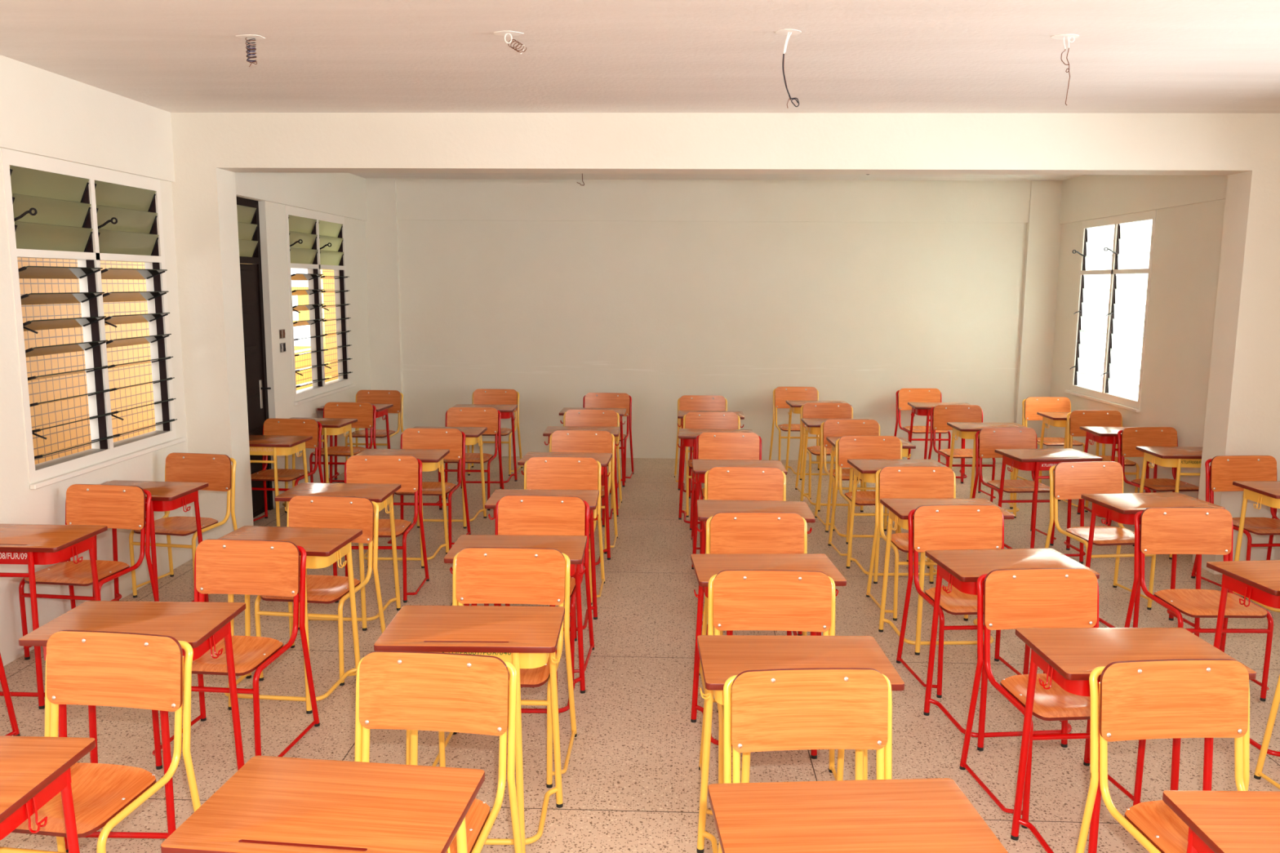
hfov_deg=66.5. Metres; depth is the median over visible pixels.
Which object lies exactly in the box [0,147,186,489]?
window
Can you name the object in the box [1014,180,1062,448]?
column
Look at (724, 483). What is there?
chair
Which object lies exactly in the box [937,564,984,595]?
tray
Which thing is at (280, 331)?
switch box
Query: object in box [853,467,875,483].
tray
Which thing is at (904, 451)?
tray
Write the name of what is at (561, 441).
chair
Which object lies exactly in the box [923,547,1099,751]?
school desk
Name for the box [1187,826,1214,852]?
tray
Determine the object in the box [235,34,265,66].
wires
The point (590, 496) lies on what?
school desk
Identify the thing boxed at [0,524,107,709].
school desk
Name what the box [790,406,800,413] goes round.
tray
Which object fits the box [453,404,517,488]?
school desk
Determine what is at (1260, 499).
tray
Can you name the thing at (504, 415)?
tray
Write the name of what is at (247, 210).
door
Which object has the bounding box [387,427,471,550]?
chair
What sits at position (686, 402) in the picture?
chair
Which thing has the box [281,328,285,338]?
switch box
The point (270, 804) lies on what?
school desk
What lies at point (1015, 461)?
tray
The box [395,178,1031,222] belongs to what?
beam
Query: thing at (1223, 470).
chair
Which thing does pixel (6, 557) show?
tray
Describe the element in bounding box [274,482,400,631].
school desk
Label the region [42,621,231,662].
tray
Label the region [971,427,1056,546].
chair
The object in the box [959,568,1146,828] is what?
chair
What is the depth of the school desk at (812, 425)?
7.91 m
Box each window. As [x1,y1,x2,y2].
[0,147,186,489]
[284,204,355,404]
[1064,209,1156,412]
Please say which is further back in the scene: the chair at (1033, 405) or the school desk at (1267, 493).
the chair at (1033, 405)
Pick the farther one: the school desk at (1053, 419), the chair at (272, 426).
the school desk at (1053, 419)
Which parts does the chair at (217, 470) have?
leg, seat rail, leg, seat, leg, backrest, frame, seat rail, leg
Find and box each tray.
[0,536,94,564]
[0,768,71,840]
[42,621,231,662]
[152,490,198,511]
[249,441,305,455]
[286,494,392,512]
[306,542,351,568]
[318,423,351,435]
[375,408,387,417]
[422,457,443,471]
[440,652,549,668]
[465,435,481,444]
[493,508,591,519]
[500,411,513,418]
[569,564,577,576]
[600,466,606,475]
[682,439,693,446]
[697,473,704,483]
[702,586,708,597]
[703,520,706,530]
[712,690,723,705]
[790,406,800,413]
[805,425,820,435]
[831,444,908,457]
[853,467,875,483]
[888,510,913,529]
[911,407,930,415]
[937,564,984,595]
[952,427,979,439]
[1002,455,1092,471]
[1030,648,1100,696]
[1042,416,1070,426]
[1085,431,1117,444]
[1091,502,1141,524]
[1143,452,1201,467]
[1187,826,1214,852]
[1221,573,1279,608]
[1243,488,1279,508]
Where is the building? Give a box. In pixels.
[251,263,311,350]
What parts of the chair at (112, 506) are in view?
leg, seat rail, leg, seat, backrest, frame, seat rail, leg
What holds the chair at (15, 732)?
on the floor
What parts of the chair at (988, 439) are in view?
leg, seat rail, frame, backrest, seat, leg, seat rail, leg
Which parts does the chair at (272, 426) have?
seat rail, leg, seat, backrest, frame, seat rail, leg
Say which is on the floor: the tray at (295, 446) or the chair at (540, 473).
the chair at (540, 473)
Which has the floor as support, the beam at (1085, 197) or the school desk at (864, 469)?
the school desk at (864, 469)
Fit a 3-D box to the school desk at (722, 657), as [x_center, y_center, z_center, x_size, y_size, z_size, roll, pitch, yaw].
[0.459,1.037,2.943,0.567,0.699,0.406,0,8,0]
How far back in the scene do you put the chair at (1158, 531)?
4.56 m
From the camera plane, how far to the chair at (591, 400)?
9.18 m
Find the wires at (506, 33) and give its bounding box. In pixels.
[493,31,526,53]
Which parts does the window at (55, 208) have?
louvre lever, louvre lever, louvre lever, sill, louvre lever, louvre lever, louvre lever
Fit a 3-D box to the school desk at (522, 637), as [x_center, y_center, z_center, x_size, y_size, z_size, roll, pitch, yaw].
[-0.540,0.992,3.207,0.567,0.699,0.406,0,8,0]
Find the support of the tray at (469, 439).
on the school desk at (473, 434)
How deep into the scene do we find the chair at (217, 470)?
5.79 m
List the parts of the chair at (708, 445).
leg, seat rail, leg, backrest, frame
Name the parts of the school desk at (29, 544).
leg, leg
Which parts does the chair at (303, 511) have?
seat rail, leg, leg, seat, backrest, frame, leg, seat rail, leg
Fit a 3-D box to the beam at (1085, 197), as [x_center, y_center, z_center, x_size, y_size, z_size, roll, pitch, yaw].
[3.913,-1.293,3.401,0.022,0.416,12.580,1,8,2]
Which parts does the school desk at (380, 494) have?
leg, leg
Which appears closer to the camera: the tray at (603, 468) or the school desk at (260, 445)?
the tray at (603, 468)
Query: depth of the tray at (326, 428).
7.58 m
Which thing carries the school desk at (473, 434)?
on the floor
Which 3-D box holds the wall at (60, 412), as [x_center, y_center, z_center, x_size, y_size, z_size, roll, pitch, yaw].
[-4.864,-1.263,10.609,0.180,2.950,17.000,1,8,2]
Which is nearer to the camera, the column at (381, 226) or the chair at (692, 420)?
the chair at (692, 420)
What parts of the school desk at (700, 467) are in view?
leg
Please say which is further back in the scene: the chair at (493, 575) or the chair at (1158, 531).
the chair at (1158, 531)
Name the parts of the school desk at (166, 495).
leg, leg, leg, leg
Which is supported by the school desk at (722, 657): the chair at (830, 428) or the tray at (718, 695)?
the tray at (718, 695)
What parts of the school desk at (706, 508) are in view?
leg, leg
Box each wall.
[0,147,373,666]
[17,257,337,464]
[170,112,1279,574]
[397,219,1026,462]
[1046,199,1279,559]
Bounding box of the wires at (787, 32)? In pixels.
[775,28,801,107]
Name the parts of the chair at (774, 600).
leg, seat rail, leg, frame, backrest, seat rail, leg, leg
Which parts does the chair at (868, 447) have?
leg, seat rail, leg, seat, frame, backrest, leg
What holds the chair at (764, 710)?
on the floor
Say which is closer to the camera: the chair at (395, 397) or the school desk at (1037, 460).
the school desk at (1037, 460)
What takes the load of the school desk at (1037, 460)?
on the floor
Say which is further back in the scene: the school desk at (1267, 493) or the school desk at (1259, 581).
the school desk at (1267, 493)
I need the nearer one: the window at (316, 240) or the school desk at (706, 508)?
the school desk at (706, 508)
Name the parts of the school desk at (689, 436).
leg, leg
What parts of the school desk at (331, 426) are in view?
leg, leg, leg, leg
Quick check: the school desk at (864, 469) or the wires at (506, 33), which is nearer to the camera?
the wires at (506, 33)
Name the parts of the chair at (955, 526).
leg, seat rail, leg, seat, frame, backrest, leg, leg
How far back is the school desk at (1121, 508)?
5.04 m
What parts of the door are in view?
handle plate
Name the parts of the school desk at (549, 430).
leg, leg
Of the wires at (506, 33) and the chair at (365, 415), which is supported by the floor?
the chair at (365, 415)
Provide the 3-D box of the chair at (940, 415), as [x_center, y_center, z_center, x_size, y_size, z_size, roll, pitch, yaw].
[2.744,0.226,8.300,0.507,0.778,0.430,0,8,-2]
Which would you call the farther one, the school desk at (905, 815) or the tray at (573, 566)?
the tray at (573, 566)
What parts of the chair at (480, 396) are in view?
leg, backrest, frame, seat, leg, seat rail, leg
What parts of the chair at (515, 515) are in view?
backrest, frame, leg, seat, seat rail, leg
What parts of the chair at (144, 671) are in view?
seat rail, leg, seat, backrest, frame, seat rail, leg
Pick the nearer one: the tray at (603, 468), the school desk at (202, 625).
the school desk at (202, 625)
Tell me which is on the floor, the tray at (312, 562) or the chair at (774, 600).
the chair at (774, 600)
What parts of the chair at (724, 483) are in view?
frame, backrest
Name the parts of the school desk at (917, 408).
leg, leg, leg, leg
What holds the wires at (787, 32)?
hanging from the ceiling
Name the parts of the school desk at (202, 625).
leg, leg, leg, leg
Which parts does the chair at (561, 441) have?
backrest, frame, seat, leg, seat rail, leg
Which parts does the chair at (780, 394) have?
leg, seat rail, leg, seat, backrest, frame, leg, leg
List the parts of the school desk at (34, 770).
leg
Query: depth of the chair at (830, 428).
7.48 m
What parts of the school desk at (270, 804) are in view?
leg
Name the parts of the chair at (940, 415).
leg, seat rail, frame, backrest, seat, leg, leg, seat rail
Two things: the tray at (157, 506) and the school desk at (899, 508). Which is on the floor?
the school desk at (899, 508)
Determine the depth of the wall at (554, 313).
9.91 m
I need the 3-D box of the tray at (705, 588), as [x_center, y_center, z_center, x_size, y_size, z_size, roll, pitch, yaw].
[0.494,0.607,3.832,0.503,0.064,0.289,0,8,-2]
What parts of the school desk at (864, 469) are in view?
leg, leg, leg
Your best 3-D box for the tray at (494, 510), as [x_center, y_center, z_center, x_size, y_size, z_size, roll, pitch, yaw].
[-0.499,0.421,5.051,0.503,0.064,0.289,0,8,0]
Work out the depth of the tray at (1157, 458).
6.47 m
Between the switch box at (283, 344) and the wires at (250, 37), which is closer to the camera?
the wires at (250, 37)
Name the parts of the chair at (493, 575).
leg, backrest, frame, seat, leg, seat rail, leg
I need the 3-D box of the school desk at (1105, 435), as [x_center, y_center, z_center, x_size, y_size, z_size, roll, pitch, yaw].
[3.758,0.377,7.589,0.567,0.699,0.406,1,8,2]
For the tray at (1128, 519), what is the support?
on the school desk at (1121, 508)
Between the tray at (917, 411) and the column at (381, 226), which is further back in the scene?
the column at (381, 226)
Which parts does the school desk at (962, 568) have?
leg, leg, leg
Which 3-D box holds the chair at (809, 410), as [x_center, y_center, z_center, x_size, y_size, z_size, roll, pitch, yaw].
[1.630,0.205,8.391,0.507,0.778,0.430,0,8,0]
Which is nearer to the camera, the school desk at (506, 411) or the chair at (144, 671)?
the chair at (144, 671)
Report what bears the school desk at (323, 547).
on the floor
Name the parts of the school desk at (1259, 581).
leg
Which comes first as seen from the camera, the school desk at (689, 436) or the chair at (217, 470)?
the chair at (217, 470)
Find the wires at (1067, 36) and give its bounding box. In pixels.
[1050,33,1079,105]
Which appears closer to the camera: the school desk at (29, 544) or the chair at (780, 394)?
the school desk at (29, 544)
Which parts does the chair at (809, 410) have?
leg, seat rail, leg, seat, frame, backrest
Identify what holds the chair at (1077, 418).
on the floor
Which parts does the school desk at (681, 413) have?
leg, leg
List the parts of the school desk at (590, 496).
leg, leg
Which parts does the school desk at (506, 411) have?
leg, leg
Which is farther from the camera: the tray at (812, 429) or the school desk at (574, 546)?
the tray at (812, 429)
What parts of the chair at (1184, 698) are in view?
leg, seat rail, seat, frame, backrest, seat rail, leg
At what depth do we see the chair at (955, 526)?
4.58 m
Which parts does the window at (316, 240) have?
louvre lever, sill, louvre lever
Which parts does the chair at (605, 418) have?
backrest, frame, leg, leg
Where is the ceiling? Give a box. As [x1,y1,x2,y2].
[0,0,1279,181]
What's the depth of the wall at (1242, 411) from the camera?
5.95 m
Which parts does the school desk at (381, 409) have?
leg, leg, leg, leg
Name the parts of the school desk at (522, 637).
leg, leg, leg, leg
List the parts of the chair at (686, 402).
leg, frame, backrest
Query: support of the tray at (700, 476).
on the school desk at (700, 467)
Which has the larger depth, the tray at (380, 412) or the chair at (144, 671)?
the tray at (380, 412)
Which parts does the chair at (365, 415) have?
leg, seat rail, leg, seat, backrest, frame, seat rail, leg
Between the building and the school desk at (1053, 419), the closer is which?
the school desk at (1053, 419)
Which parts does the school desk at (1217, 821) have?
leg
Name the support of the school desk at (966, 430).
on the floor
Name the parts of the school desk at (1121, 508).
leg, leg, leg, leg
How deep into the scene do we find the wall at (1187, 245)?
7.45 m
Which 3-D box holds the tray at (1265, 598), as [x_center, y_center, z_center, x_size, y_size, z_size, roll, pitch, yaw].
[2.590,0.627,3.789,0.503,0.064,0.289,-1,8,-7]
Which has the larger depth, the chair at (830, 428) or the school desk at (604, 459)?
the chair at (830, 428)
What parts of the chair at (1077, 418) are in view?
seat rail, leg, frame, backrest, seat, seat rail, leg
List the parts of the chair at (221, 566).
leg, seat rail, leg, seat, backrest, frame, leg, seat rail, leg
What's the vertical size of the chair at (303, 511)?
0.778 m
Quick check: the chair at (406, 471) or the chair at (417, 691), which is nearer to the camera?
the chair at (417, 691)
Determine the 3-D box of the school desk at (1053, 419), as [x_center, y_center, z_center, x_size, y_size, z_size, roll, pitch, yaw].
[3.775,0.249,8.458,0.567,0.699,0.406,1,8,1]
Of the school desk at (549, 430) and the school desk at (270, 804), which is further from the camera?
the school desk at (549, 430)
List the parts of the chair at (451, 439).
leg, seat, backrest, frame, leg, seat rail, leg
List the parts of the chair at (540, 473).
backrest, frame, leg, seat rail, leg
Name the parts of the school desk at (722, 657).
leg, leg, leg, leg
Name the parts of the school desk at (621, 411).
leg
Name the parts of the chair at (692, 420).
seat rail, leg, seat, backrest, frame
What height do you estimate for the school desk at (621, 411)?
0.699 m
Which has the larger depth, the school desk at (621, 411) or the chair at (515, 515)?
the school desk at (621, 411)
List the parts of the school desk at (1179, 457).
leg, leg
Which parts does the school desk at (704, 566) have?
leg, leg, leg, leg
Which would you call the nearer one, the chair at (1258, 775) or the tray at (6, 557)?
the chair at (1258, 775)
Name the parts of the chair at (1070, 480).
leg, seat rail, frame, backrest, seat, leg, seat rail, leg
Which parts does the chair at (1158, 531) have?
leg, seat rail, frame, backrest, seat, leg, seat rail, leg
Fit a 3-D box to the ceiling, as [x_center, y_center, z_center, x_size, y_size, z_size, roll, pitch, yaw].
[0.520,-1.620,3.526,7.420,0.150,13.080,1,8,2]
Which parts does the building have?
pane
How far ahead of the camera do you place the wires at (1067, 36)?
4.03 m
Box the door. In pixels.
[236,196,273,518]
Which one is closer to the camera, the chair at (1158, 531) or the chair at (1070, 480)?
the chair at (1158, 531)
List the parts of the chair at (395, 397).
seat rail, seat, backrest, frame, seat rail, leg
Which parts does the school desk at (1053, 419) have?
leg, leg, leg, leg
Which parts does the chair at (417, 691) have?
seat rail, backrest, frame, seat, seat rail, leg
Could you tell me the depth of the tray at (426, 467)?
6.16 m
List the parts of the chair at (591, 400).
backrest, frame, seat, leg, seat rail, leg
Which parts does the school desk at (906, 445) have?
leg, leg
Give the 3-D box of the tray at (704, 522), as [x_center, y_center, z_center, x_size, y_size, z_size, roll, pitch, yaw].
[0.563,0.462,4.823,0.503,0.064,0.289,1,8,2]
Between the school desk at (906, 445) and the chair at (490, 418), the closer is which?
the school desk at (906, 445)
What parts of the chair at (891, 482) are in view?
leg, seat rail, leg, seat, frame, backrest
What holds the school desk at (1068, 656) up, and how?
on the floor
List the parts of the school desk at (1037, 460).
leg, leg, leg, leg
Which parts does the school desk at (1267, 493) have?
leg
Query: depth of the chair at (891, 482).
5.56 m
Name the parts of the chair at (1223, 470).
leg, frame, seat rail, backrest, leg, seat, leg, seat rail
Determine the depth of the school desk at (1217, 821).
2.05 m
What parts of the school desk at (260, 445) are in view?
leg, leg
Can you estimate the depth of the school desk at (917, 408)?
8.97 m
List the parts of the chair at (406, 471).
leg, leg, backrest, frame, seat, leg, seat rail, leg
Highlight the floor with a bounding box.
[0,456,1279,852]
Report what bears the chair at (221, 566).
on the floor
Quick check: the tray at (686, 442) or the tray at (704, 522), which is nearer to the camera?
the tray at (704, 522)
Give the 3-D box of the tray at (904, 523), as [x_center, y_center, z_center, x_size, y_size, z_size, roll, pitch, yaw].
[1.535,0.457,4.898,0.503,0.064,0.289,0,8,-2]
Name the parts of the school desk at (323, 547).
leg, leg, leg, leg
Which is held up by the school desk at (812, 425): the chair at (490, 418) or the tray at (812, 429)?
the tray at (812, 429)
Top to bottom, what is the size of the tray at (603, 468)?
0.064 m
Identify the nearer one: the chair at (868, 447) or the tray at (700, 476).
the tray at (700, 476)
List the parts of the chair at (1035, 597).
leg, seat rail, leg, frame, backrest, seat, leg, leg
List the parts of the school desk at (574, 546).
leg, leg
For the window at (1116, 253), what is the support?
in the wall at (1187, 245)
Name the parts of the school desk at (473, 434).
leg, leg, leg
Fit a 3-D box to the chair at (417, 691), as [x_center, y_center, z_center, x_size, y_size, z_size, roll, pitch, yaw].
[-0.593,1.043,2.590,0.507,0.778,0.430,1,8,6]
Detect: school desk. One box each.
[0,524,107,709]
[0,735,95,852]
[18,600,245,852]
[92,480,208,602]
[160,755,484,852]
[218,525,362,714]
[248,435,312,526]
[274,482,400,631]
[282,417,357,512]
[317,404,393,483]
[355,448,449,568]
[373,605,564,852]
[413,426,487,528]
[444,534,586,713]
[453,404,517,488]
[484,488,599,641]
[517,451,612,565]
[542,426,619,527]
[559,407,626,494]
[677,410,744,498]
[677,428,752,530]
[690,553,846,759]
[691,459,786,569]
[696,499,815,635]
[696,635,904,852]
[707,777,1008,852]
[785,400,851,479]
[800,417,868,511]
[825,436,915,544]
[846,458,953,583]
[878,498,1014,655]
[906,401,970,483]
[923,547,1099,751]
[946,422,1026,518]
[995,448,1102,564]
[1010,627,1256,852]
[1036,412,1105,482]
[1076,426,1157,524]
[1080,492,1225,637]
[1132,446,1202,559]
[1162,790,1279,852]
[1206,560,1279,756]
[1232,480,1279,612]
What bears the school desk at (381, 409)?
on the floor
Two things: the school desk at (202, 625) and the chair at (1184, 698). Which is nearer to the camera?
the chair at (1184, 698)
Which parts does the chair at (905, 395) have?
leg, seat rail, frame, backrest, seat, leg, seat rail, leg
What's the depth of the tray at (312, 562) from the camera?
4.09 m
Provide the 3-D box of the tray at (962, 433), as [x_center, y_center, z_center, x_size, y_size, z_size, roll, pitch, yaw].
[2.769,0.048,7.734,0.503,0.064,0.289,1,8,1]
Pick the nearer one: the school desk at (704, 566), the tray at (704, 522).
the school desk at (704, 566)
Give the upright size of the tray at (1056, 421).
0.064 m
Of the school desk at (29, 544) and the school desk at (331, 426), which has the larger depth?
the school desk at (331, 426)
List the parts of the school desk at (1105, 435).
leg, leg, leg, leg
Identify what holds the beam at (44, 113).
attached to the wall at (19, 504)
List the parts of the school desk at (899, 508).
leg, leg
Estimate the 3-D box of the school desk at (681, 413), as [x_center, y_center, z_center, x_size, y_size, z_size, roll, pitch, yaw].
[0.602,0.237,8.393,0.567,0.699,0.406,1,8,3]
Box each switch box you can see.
[279,329,282,338]
[279,342,283,352]
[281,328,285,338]
[282,342,286,351]
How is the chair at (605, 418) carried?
on the floor
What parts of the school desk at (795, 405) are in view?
leg, leg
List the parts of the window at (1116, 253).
louvre lever, sill, louvre lever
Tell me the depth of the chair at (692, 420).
7.86 m
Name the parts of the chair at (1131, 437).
seat rail, frame, backrest, seat, seat rail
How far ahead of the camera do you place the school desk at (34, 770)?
2.25 m
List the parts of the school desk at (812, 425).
leg, leg, leg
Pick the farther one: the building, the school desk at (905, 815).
the building
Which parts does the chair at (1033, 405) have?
seat rail, frame, backrest, seat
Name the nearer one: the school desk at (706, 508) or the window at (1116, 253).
the school desk at (706, 508)
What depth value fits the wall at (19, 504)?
5.92 m
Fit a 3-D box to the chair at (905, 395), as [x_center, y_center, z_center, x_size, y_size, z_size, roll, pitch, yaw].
[2.800,0.029,9.642,0.507,0.778,0.430,0,8,-2]
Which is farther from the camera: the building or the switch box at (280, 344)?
the building
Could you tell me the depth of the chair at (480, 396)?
9.44 m
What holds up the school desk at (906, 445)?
on the floor
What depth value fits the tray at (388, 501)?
5.08 m
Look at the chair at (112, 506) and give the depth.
4.89 m
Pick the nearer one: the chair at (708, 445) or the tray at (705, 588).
the tray at (705, 588)
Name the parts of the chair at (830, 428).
leg, seat rail, leg, seat, frame, backrest, leg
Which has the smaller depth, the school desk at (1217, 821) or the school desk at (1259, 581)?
the school desk at (1217, 821)
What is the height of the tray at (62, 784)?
0.064 m
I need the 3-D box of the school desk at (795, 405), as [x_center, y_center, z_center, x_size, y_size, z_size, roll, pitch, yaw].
[1.672,0.126,9.201,0.567,0.699,0.406,0,8,0]
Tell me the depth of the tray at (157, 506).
5.10 m
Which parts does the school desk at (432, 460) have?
leg, leg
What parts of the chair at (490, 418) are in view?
leg, leg, seat, backrest, frame, leg, seat rail, leg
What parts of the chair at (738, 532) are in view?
leg, frame, backrest, leg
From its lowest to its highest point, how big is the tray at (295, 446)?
0.064 m
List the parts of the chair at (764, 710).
leg, seat rail, frame, backrest, seat rail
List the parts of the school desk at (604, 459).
leg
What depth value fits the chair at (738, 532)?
4.41 m
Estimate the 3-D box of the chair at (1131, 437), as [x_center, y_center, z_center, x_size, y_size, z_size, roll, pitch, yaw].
[3.756,0.417,7.049,0.507,0.778,0.430,0,8,-5]
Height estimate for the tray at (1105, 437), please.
0.064 m
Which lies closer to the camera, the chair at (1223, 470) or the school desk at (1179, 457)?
the chair at (1223, 470)
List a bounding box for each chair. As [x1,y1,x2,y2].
[0,630,200,852]
[0,653,20,736]
[18,484,159,660]
[128,452,237,597]
[151,538,319,769]
[250,417,324,521]
[254,495,385,685]
[309,402,376,483]
[333,455,429,603]
[343,390,403,473]
[354,650,522,852]
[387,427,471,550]
[431,547,577,788]
[436,407,504,511]
[466,388,522,475]
[484,495,594,679]
[524,456,604,604]
[549,430,617,554]
[563,409,622,514]
[582,392,634,482]
[674,395,727,482]
[679,411,740,517]
[690,431,761,554]
[698,511,807,712]
[698,569,844,815]
[702,466,786,613]
[717,667,892,852]
[768,386,823,470]
[795,402,857,498]
[814,419,888,531]
[827,435,908,562]
[866,466,968,621]
[893,388,951,467]
[896,504,1030,697]
[928,404,995,502]
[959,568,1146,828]
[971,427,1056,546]
[1017,396,1084,483]
[1044,461,1155,609]
[1057,410,1139,512]
[1075,658,1249,852]
[1107,426,1199,526]
[1124,507,1273,701]
[1191,455,1279,599]
[1253,674,1279,789]
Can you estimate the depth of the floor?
4.14 m
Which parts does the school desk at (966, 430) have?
leg, leg, leg, leg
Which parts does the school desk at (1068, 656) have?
leg, leg, leg, leg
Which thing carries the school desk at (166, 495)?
on the floor
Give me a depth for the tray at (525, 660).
3.02 m
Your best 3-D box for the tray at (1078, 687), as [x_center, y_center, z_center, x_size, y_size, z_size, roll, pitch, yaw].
[1.502,0.738,2.987,0.503,0.064,0.289,0,8,-1]
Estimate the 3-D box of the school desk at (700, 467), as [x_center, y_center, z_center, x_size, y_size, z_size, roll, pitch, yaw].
[0.600,0.585,6.026,0.567,0.699,0.406,1,8,2]
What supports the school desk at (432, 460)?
on the floor

